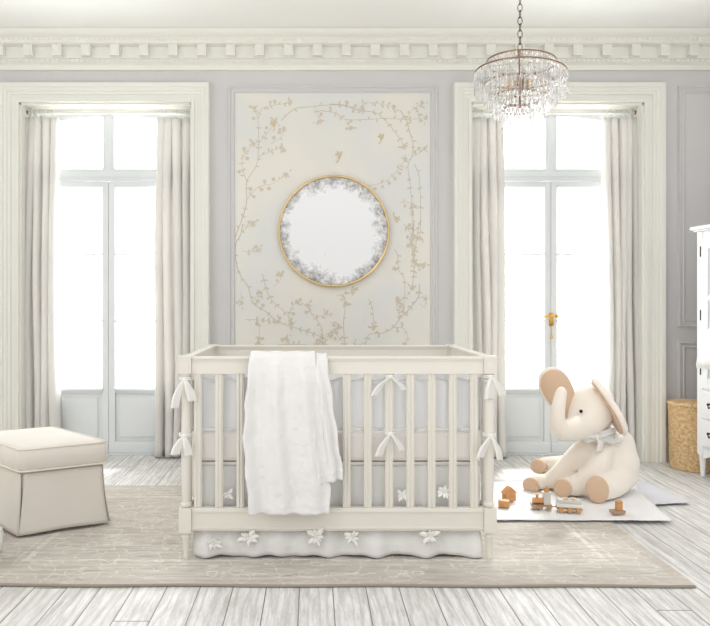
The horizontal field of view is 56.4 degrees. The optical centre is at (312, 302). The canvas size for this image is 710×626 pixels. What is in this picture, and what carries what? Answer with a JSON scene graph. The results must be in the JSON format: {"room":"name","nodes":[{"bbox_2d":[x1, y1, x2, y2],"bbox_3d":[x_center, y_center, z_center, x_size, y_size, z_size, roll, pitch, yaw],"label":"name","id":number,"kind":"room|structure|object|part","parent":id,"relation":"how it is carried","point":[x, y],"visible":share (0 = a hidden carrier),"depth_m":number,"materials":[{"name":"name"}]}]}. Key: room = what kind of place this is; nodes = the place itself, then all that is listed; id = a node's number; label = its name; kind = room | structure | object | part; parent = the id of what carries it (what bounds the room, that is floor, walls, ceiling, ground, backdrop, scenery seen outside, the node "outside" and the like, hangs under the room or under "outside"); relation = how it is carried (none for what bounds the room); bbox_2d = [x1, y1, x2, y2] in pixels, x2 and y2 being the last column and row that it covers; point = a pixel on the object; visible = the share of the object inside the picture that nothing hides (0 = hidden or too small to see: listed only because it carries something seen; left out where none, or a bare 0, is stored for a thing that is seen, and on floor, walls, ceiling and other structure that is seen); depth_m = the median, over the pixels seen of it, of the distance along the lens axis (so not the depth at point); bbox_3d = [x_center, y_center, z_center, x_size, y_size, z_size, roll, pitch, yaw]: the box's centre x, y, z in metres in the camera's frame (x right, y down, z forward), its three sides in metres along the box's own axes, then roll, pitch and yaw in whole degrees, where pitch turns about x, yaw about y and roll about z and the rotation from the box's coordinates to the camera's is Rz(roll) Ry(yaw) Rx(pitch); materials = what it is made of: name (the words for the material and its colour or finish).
{"room":"children's room","nodes":[
{"label":"children's room","id":0,"kind":"room"},
{"bbox_2d":[0,455,709,625],"bbox_3d":[0.175,1.190,2.125,6.590,0.060,6.650,0,0,0],"label":"floor","id":1,"kind":"structure","parent":0,"point":[683,542],"depth_m":2.58,"materials":[{"name":"white wood"}]},
{"bbox_2d":[0,485,695,587],"bbox_3d":[0.014,1.153,3.421,3.149,0.012,1.484,0,0,0],"label":"area rug","id":2,"kind":"object","parent":1,"relation":"on","point":[141,545],"visible":0.48,"depth_m":2.94,"materials":[{"name":"beige carpet"}]},
{"bbox_2d":[0,526,2,551],"bbox_3d":[-1.881,0.679,2.727,0.900,0.938,0.685,0,0,0],"label":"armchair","id":3,"kind":"object","parent":2,"relation":"on","point":[1,527],"visible":1,"depth_m":3.04,"materials":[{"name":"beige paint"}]},
{"bbox_2d":[0,427,110,535],"bbox_3d":[-1.472,0.920,3.536,0.766,0.434,0.437,0,0,43],"label":"ottoman","id":4,"kind":"object","parent":2,"relation":"on","point":[52,478],"visible":1,"depth_m":3.33,"materials":[{"name":"fabric"}]},
{"bbox_3d":[-1.653,0.989,3.431,0.608,0.295,0.035,0,0,43],"label":"skirt panel","id":5,"kind":"part","parent":4,"relation":"part of","materials":[{"name":"fabric"}]},
{"bbox_2d":[0,427,107,470],"bbox_3d":[-1.472,0.770,3.536,0.740,0.135,0.416,0,0,43],"label":"cushion","id":6,"kind":"object","parent":4,"relation":"on","point":[41,448],"depth_m":3.36,"materials":[{"name":"fabric"}]},
{"bbox_3d":[-1.255,0.989,3.329,0.428,0.295,0.035,0,0,-28],"label":"skirt panel","id":7,"kind":"part","parent":4,"relation":"part of","materials":[{"name":"fabric"}]},
{"bbox_3d":[-1.290,0.989,3.641,0.608,0.295,0.035,0,0,43],"label":"skirt panel","id":8,"kind":"part","parent":4,"relation":"part of","materials":[{"name":"fabric"}]},
{"bbox_2d":[178,344,497,559],"bbox_3d":[0.110,0.693,3.357,1.424,0.912,0.848,0,0,0],"label":"crib","id":9,"kind":"object","parent":2,"relation":"on","point":[451,359],"visible":0.71,"depth_m":2.95,"materials":[{"name":"paint"}]},
{"bbox_3d":[-0.571,0.693,2.965,0.063,0.912,0.063,0,0,0],"label":"post","id":10,"kind":"part","parent":9,"relation":"part of","materials":[{"name":"paint"}]},
{"bbox_3d":[-0.571,0.279,3.357,0.044,0.078,0.730,0,0,0],"label":"rail","id":11,"kind":"part","parent":9,"relation":"part of","materials":[{"name":"paint"}]},
{"bbox_3d":[-0.571,0.693,3.750,0.063,0.912,0.063,0,0,0],"label":"post","id":12,"kind":"part","parent":9,"relation":"part of","materials":[{"name":"paint"}]},
{"bbox_2d":[242,351,342,515],"bbox_3d":[-0.088,0.572,2.937,0.442,0.713,0.126,0,0,0],"label":"quilt","id":13,"kind":"object","parent":9,"relation":"on","point":[290,436],"visible":1,"depth_m":2.90,"materials":[{"name":"white fabric"}]},
{"bbox_3d":[0.110,0.279,3.750,1.306,0.078,0.044,0,0,0],"label":"rail","id":14,"kind":"part","parent":9,"relation":"part of","materials":[{"name":"paint"}]},
{"bbox_2d":[202,431,469,460],"bbox_3d":[0.110,0.653,3.357,1.291,0.136,0.721,0,0,0],"label":"mattress","id":15,"kind":"object","parent":9,"relation":"in","point":[208,437],"visible":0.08,"depth_m":3.00,"materials":[{"name":"fabric"}]},
{"bbox_2d":[193,465,481,557],"bbox_3d":[0.110,0.940,3.347,1.311,0.409,0.826,0,0,0],"label":"skirt","id":16,"kind":"object","parent":9,"relation":"hanging from","point":[206,544],"visible":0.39,"depth_m":2.99,"materials":[{"name":"fabric"}]},
{"bbox_3d":[0.110,0.279,2.965,1.306,0.078,0.044,0,0,0],"label":"rail","id":17,"kind":"part","parent":9,"relation":"part of","materials":[{"name":"paint"}]},
{"bbox_3d":[0.110,0.969,2.965,1.306,0.103,0.038,0,0,0],"label":"rail","id":18,"kind":"part","parent":9,"relation":"part of","materials":[{"name":"paint"}]},
{"bbox_2d":[170,374,505,460],"bbox_3d":[0.113,0.509,3.321,1.494,0.381,0.814,0,0,0],"label":"bumper cover","id":19,"kind":"object","parent":9,"relation":"attached to","point":[208,380],"visible":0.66,"depth_m":2.99,"materials":[{"name":"white fabric"}]},
{"bbox_3d":[0.110,0.458,3.357,1.315,0.242,0.739,0,0,0],"label":"bumper panel","id":20,"kind":"part","parent":19,"relation":"part of","materials":[{"name":"white fabric"}]},
{"bbox_3d":[0.791,0.693,3.750,0.063,0.912,0.063,0,0,0],"label":"post","id":21,"kind":"part","parent":9,"relation":"part of","materials":[{"name":"paint"}]},
{"bbox_3d":[0.791,0.279,3.357,0.044,0.078,0.730,0,0,0],"label":"rail","id":22,"kind":"part","parent":9,"relation":"part of","materials":[{"name":"paint"}]},
{"bbox_3d":[0.791,0.693,2.965,0.063,0.912,0.063,0,0,0],"label":"post","id":23,"kind":"part","parent":9,"relation":"part of","materials":[{"name":"paint"}]},
{"bbox_2d":[480,481,671,520],"bbox_3d":[1.470,1.135,3.824,1.080,0.007,0.752,0,0,0],"label":"blanket","id":24,"kind":"object","parent":2,"relation":"on","point":[637,506],"visible":0.49,"depth_m":3.63,"materials":[{"name":"fabric"}]},
{"bbox_2d":[498,499,509,507],"bbox_3d":[1.058,1.110,3.658,0.060,0.036,0.040,0,0,14],"label":"block","id":25,"kind":"object","parent":24,"relation":"on","point":[505,503],"visible":1,"depth_m":3.64,"materials":[{"name":"orange wood"}]},
{"bbox_2d":[501,486,516,501],"bbox_3d":[1.119,1.087,3.767,0.089,0.082,0.042,0,0,-20],"label":"block","id":26,"kind":"object","parent":24,"relation":"on","point":[508,492],"visible":0.83,"depth_m":3.75,"materials":[{"name":"orange wood"}]},
{"bbox_2d":[530,486,551,509],"bbox_3d":[1.254,1.066,3.629,0.110,0.124,0.063,0,0,6],"label":"engine","id":27,"kind":"object","parent":24,"relation":"on","point":[545,500],"visible":1,"depth_m":3.61,"materials":[{"name":"brown wood"}]},
{"bbox_2d":[552,497,582,513],"bbox_3d":[1.378,1.092,3.582,0.153,0.072,0.075,0,0,13],"label":"wagon","id":28,"kind":"object","parent":24,"relation":"on","point":[570,504],"visible":1,"depth_m":3.56,"materials":[{"name":"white wood"}]},
{"bbox_2d":[522,367,639,503],"bbox_3d":[1.594,0.768,3.942,0.638,0.769,0.702,0,0,27],"label":"elephant","id":29,"kind":"object","parent":24,"relation":"on","point":[603,464],"visible":1,"depth_m":3.85},
{"bbox_2d":[609,500,625,514],"bbox_3d":[1.631,1.094,3.538,0.073,0.068,0.044,0,0,-6],"label":"block","id":30,"kind":"object","parent":24,"relation":"on","point":[618,510],"visible":1,"depth_m":3.52,"materials":[{"name":"brown wood"}]},
{"bbox_2d":[480,479,689,504],"bbox_3d":[1.573,1.143,4.008,1.185,0.008,0.584,0,0,0],"label":"throw blanket","id":31,"kind":"object","parent":2,"relation":"on","point":[657,495],"visible":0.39,"depth_m":3.96,"materials":[{"name":"white fabric"}]},
{"bbox_2d":[666,399,709,472],"bbox_3d":[2.680,0.923,4.635,0.350,0.470,0.350,0,0,0],"label":"wicker hamper","id":32,"kind":"object","parent":1,"relation":"on","point":[682,413],"visible":0.77,"depth_m":4.54,"materials":[{"name":"beige wicker"}]},
{"bbox_3d":[2.680,0.701,4.635,0.350,0.025,0.350,0,0,0],"label":"lid","id":33,"kind":"part","parent":32,"relation":"part of","materials":[{"name":"beige wicker"}]},
{"bbox_2d":[690,224,709,477],"bbox_3d":[2.889,0.325,3.967,0.554,1.670,1.060,0,0,-10],"label":"wardrobe","id":34,"kind":"object","parent":1,"relation":"on","point":[703,232],"visible":0.98,"depth_m":4.35,"materials":[{"name":"paint"}]},
{"bbox_3d":[2.894,-0.492,3.968,0.545,0.035,1.060,0,0,-10],"label":"crown","id":35,"kind":"part","parent":34,"relation":"part of","materials":[{"name":"paint"}]},
{"bbox_2d":[696,294,709,368],"bbox_3d":[2.556,0.142,4.077,0.109,0.560,0.505,0,0,-7],"label":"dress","id":36,"kind":"object","parent":34,"relation":"hanging from","point":[703,359],"visible":1,"depth_m":4.20,"materials":[{"name":"white fabric"}]},
{"bbox_3d":[2.599,1.060,4.399,0.048,0.200,0.048,0,0,0],"label":"leg","id":37,"kind":"part","parent":34,"relation":"part of","materials":[{"name":"paint"}]},
{"bbox_3d":[2.604,0.068,4.145,0.007,0.985,0.443,0,0,-10],"label":"door rail","id":38,"kind":"part","parent":34,"relation":"part of","materials":[{"name":"paint"}]},
{"bbox_3d":[2.651,0.858,3.926,0.018,0.175,0.884,0,0,-10],"label":"drawer","id":39,"kind":"part","parent":34,"relation":"part of","materials":[{"name":"paint"}]},
{"bbox_3d":[2.651,0.667,3.926,0.018,0.185,0.884,0,0,-10],"label":"drawer","id":40,"kind":"part","parent":34,"relation":"part of","materials":[{"name":"paint"}]},
{"bbox_3d":[2.615,0.068,4.147,0.014,0.985,0.443,0,0,-10],"label":"door","id":41,"kind":"part","parent":34,"relation":"part of","materials":[{"name":"paint"}]},
{"bbox_2d":[0,71,709,426],"bbox_3d":[0.175,-0.390,5.040,6.350,3.100,0.380,0,0,0],"label":"wall","id":42,"kind":"structure","parent":0,"point":[697,105],"depth_m":4.85,"materials":[{"name":"paint"}]},
{"bbox_2d":[0,82,209,430],"bbox_3d":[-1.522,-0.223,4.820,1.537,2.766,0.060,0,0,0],"label":"trim","id":43,"kind":"structure","parent":42,"relation":"attached to","point":[12,94],"depth_m":4.82,"materials":[{"name":"beige paint"}]},
{"bbox_2d":[26,111,189,113],"bbox_3d":[-1.522,-1.430,4.955,1.265,0.043,0.044,0,0,0],"label":"curtain rod","id":44,"kind":"object","parent":42,"relation":"attached to","point":[27,112],"visible":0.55,"depth_m":4.95,"materials":[{"name":"beige paint"}]},
{"bbox_2d":[25,109,61,428],"bbox_3d":[-2.071,-0.153,4.958,0.328,2.603,0.121,0,0,0],"label":"curtain","id":45,"kind":"object","parent":44,"relation":"hanging from","point":[43,408],"visible":0.8,"depth_m":4.92,"materials":[{"name":"fabric"}]},
{"bbox_2d":[154,109,189,457],"bbox_3d":[-1.051,-0.153,4.955,0.283,2.603,0.109,0,0,0],"label":"curtain","id":46,"kind":"object","parent":44,"relation":"hanging from","point":[172,187],"visible":0.88,"depth_m":4.92,"materials":[{"name":"fabric"}]},
{"bbox_2d":[33,114,189,454],"bbox_3d":[-1.522,-0.155,5.072,1.265,2.630,0.115,0,0,0],"label":"door","id":47,"kind":"structure","parent":42,"relation":"in","point":[124,417],"depth_m":5.05,"materials":[{"name":"paint"}]},
{"bbox_2d":[235,93,429,344],"bbox_3d":[0.144,-0.402,4.846,1.437,2.281,0.006,0,0,0],"label":"mural panel","id":48,"kind":"object","parent":42,"relation":"attached to","point":[284,142],"visible":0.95,"depth_m":4.85,"materials":[{"name":"paper"}]},
{"bbox_2d":[278,175,389,286],"bbox_3d":[0.153,-0.526,4.829,0.820,0.820,0.030,0,0,0],"label":"wall mirror","id":49,"kind":"object","parent":48,"relation":"attached to","point":[334,230],"visible":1,"depth_m":4.83,"materials":[{"name":"silver glass"}]},
{"bbox_2d":[228,86,437,344],"bbox_3d":[0.145,-0.402,4.840,1.541,2.387,0.020,0,0,0],"label":"trim","id":50,"kind":"structure","parent":42,"relation":"attached to","point":[433,90],"depth_m":4.84,"materials":[{"name":"paint"}]},
{"bbox_2d":[0,28,709,70],"bbox_3d":[0.175,-1.821,4.750,6.350,0.233,0.200,0,0,0],"label":"trim","id":51,"kind":"structure","parent":42,"relation":"attached to","point":[21,49],"depth_m":4.75,"materials":[{"name":"beige paint"}]},
{"bbox_2d":[473,114,628,454],"bbox_3d":[1.795,-0.155,5.063,1.270,2.630,0.134,0,0,0],"label":"door","id":52,"kind":"structure","parent":42,"relation":"in","point":[528,432],"depth_m":5.05,"materials":[{"name":"paint"}]},
{"bbox_3d":[1.810,0.125,5.023,0.129,0.100,0.054,0,0,0],"label":"handle","id":53,"kind":"part","parent":52,"relation":"part of","materials":[{"name":"gold metal"}]},
{"bbox_2d":[473,111,635,113],"bbox_3d":[1.795,-1.430,4.955,1.270,0.043,0.044,0,0,0],"label":"curtain rod","id":54,"kind":"object","parent":42,"relation":"attached to","point":[474,112],"visible":0.49,"depth_m":4.95,"materials":[{"name":"beige paint"}]},
{"bbox_2d":[473,109,506,456],"bbox_3d":[1.326,-0.153,4.957,0.261,2.603,0.119,0,0,0],"label":"curtain","id":55,"kind":"object","parent":54,"relation":"hanging from","point":[489,300],"visible":0.7,"depth_m":4.92,"materials":[{"name":"fabric"}]},
{"bbox_2d":[601,109,638,452],"bbox_3d":[2.321,-0.153,4.956,0.287,2.603,0.120,0,0,0],"label":"curtain","id":56,"kind":"object","parent":54,"relation":"hanging from","point":[619,147],"visible":0.83,"depth_m":4.92,"materials":[{"name":"fabric"}]},
{"bbox_2d":[452,82,665,462],"bbox_3d":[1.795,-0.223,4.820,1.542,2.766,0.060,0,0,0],"label":"trim","id":57,"kind":"structure","parent":42,"relation":"attached to","point":[652,94],"depth_m":4.82,"materials":[{"name":"beige paint"}]},
{"bbox_2d":[666,427,668,461],"bbox_3d":[0.175,1.035,4.840,6.350,0.250,0.020,0,0,0],"label":"baseboard","id":58,"kind":"structure","parent":42,"relation":"attached to","point":[667,431],"depth_m":4.83,"materials":[{"name":"beige paint"}]},
{"bbox_2d":[677,341,696,398],"bbox_3d":[2.965,0.565,4.840,0.574,0.573,0.020,0,0,0],"label":"trim","id":59,"kind":"structure","parent":42,"relation":"attached to","point":[681,345],"depth_m":4.84,"materials":[{"name":"paint"}]},
{"bbox_2d":[677,86,709,326],"bbox_3d":[2.965,-0.709,4.840,0.574,1.772,0.020,0,0,0],"label":"trim","id":60,"kind":"structure","parent":42,"relation":"attached to","point":[681,90],"depth_m":4.84,"materials":[{"name":"paint"}]},
{"bbox_2d":[0,0,709,27],"bbox_3d":[0.175,-1.980,4.510,6.350,0.080,1.580,0,0,0],"label":"ceiling","id":61,"kind":"structure","parent":0,"point":[13,13],"depth_m":4.41,"materials":[{"name":"paint"}]},
{"bbox_2d":[474,0,568,133],"bbox_3d":[1.224,-1.479,3.900,0.537,0.921,0.538,0,0,0],"label":"chandelier","id":62,"kind":"object","parent":61,"relation":"hanging from","point":[516,104],"visible":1,"depth_m":3.77,"materials":[{"name":"clear glass"}]},
{"bbox_3d":[1.227,-1.317,3.838,0.454,0.366,0.400,0,0,0],"label":"frame stem","id":63,"kind":"part","parent":62,"relation":"part of","materials":[{"name":"brown metal"}]},
{"bbox_3d":[1.223,-1.706,3.900,0.023,0.443,0.022,0,0,-45],"label":"chain","id":64,"kind":"part","parent":62,"relation":"part of","materials":[{"name":"metal"}]}
]}

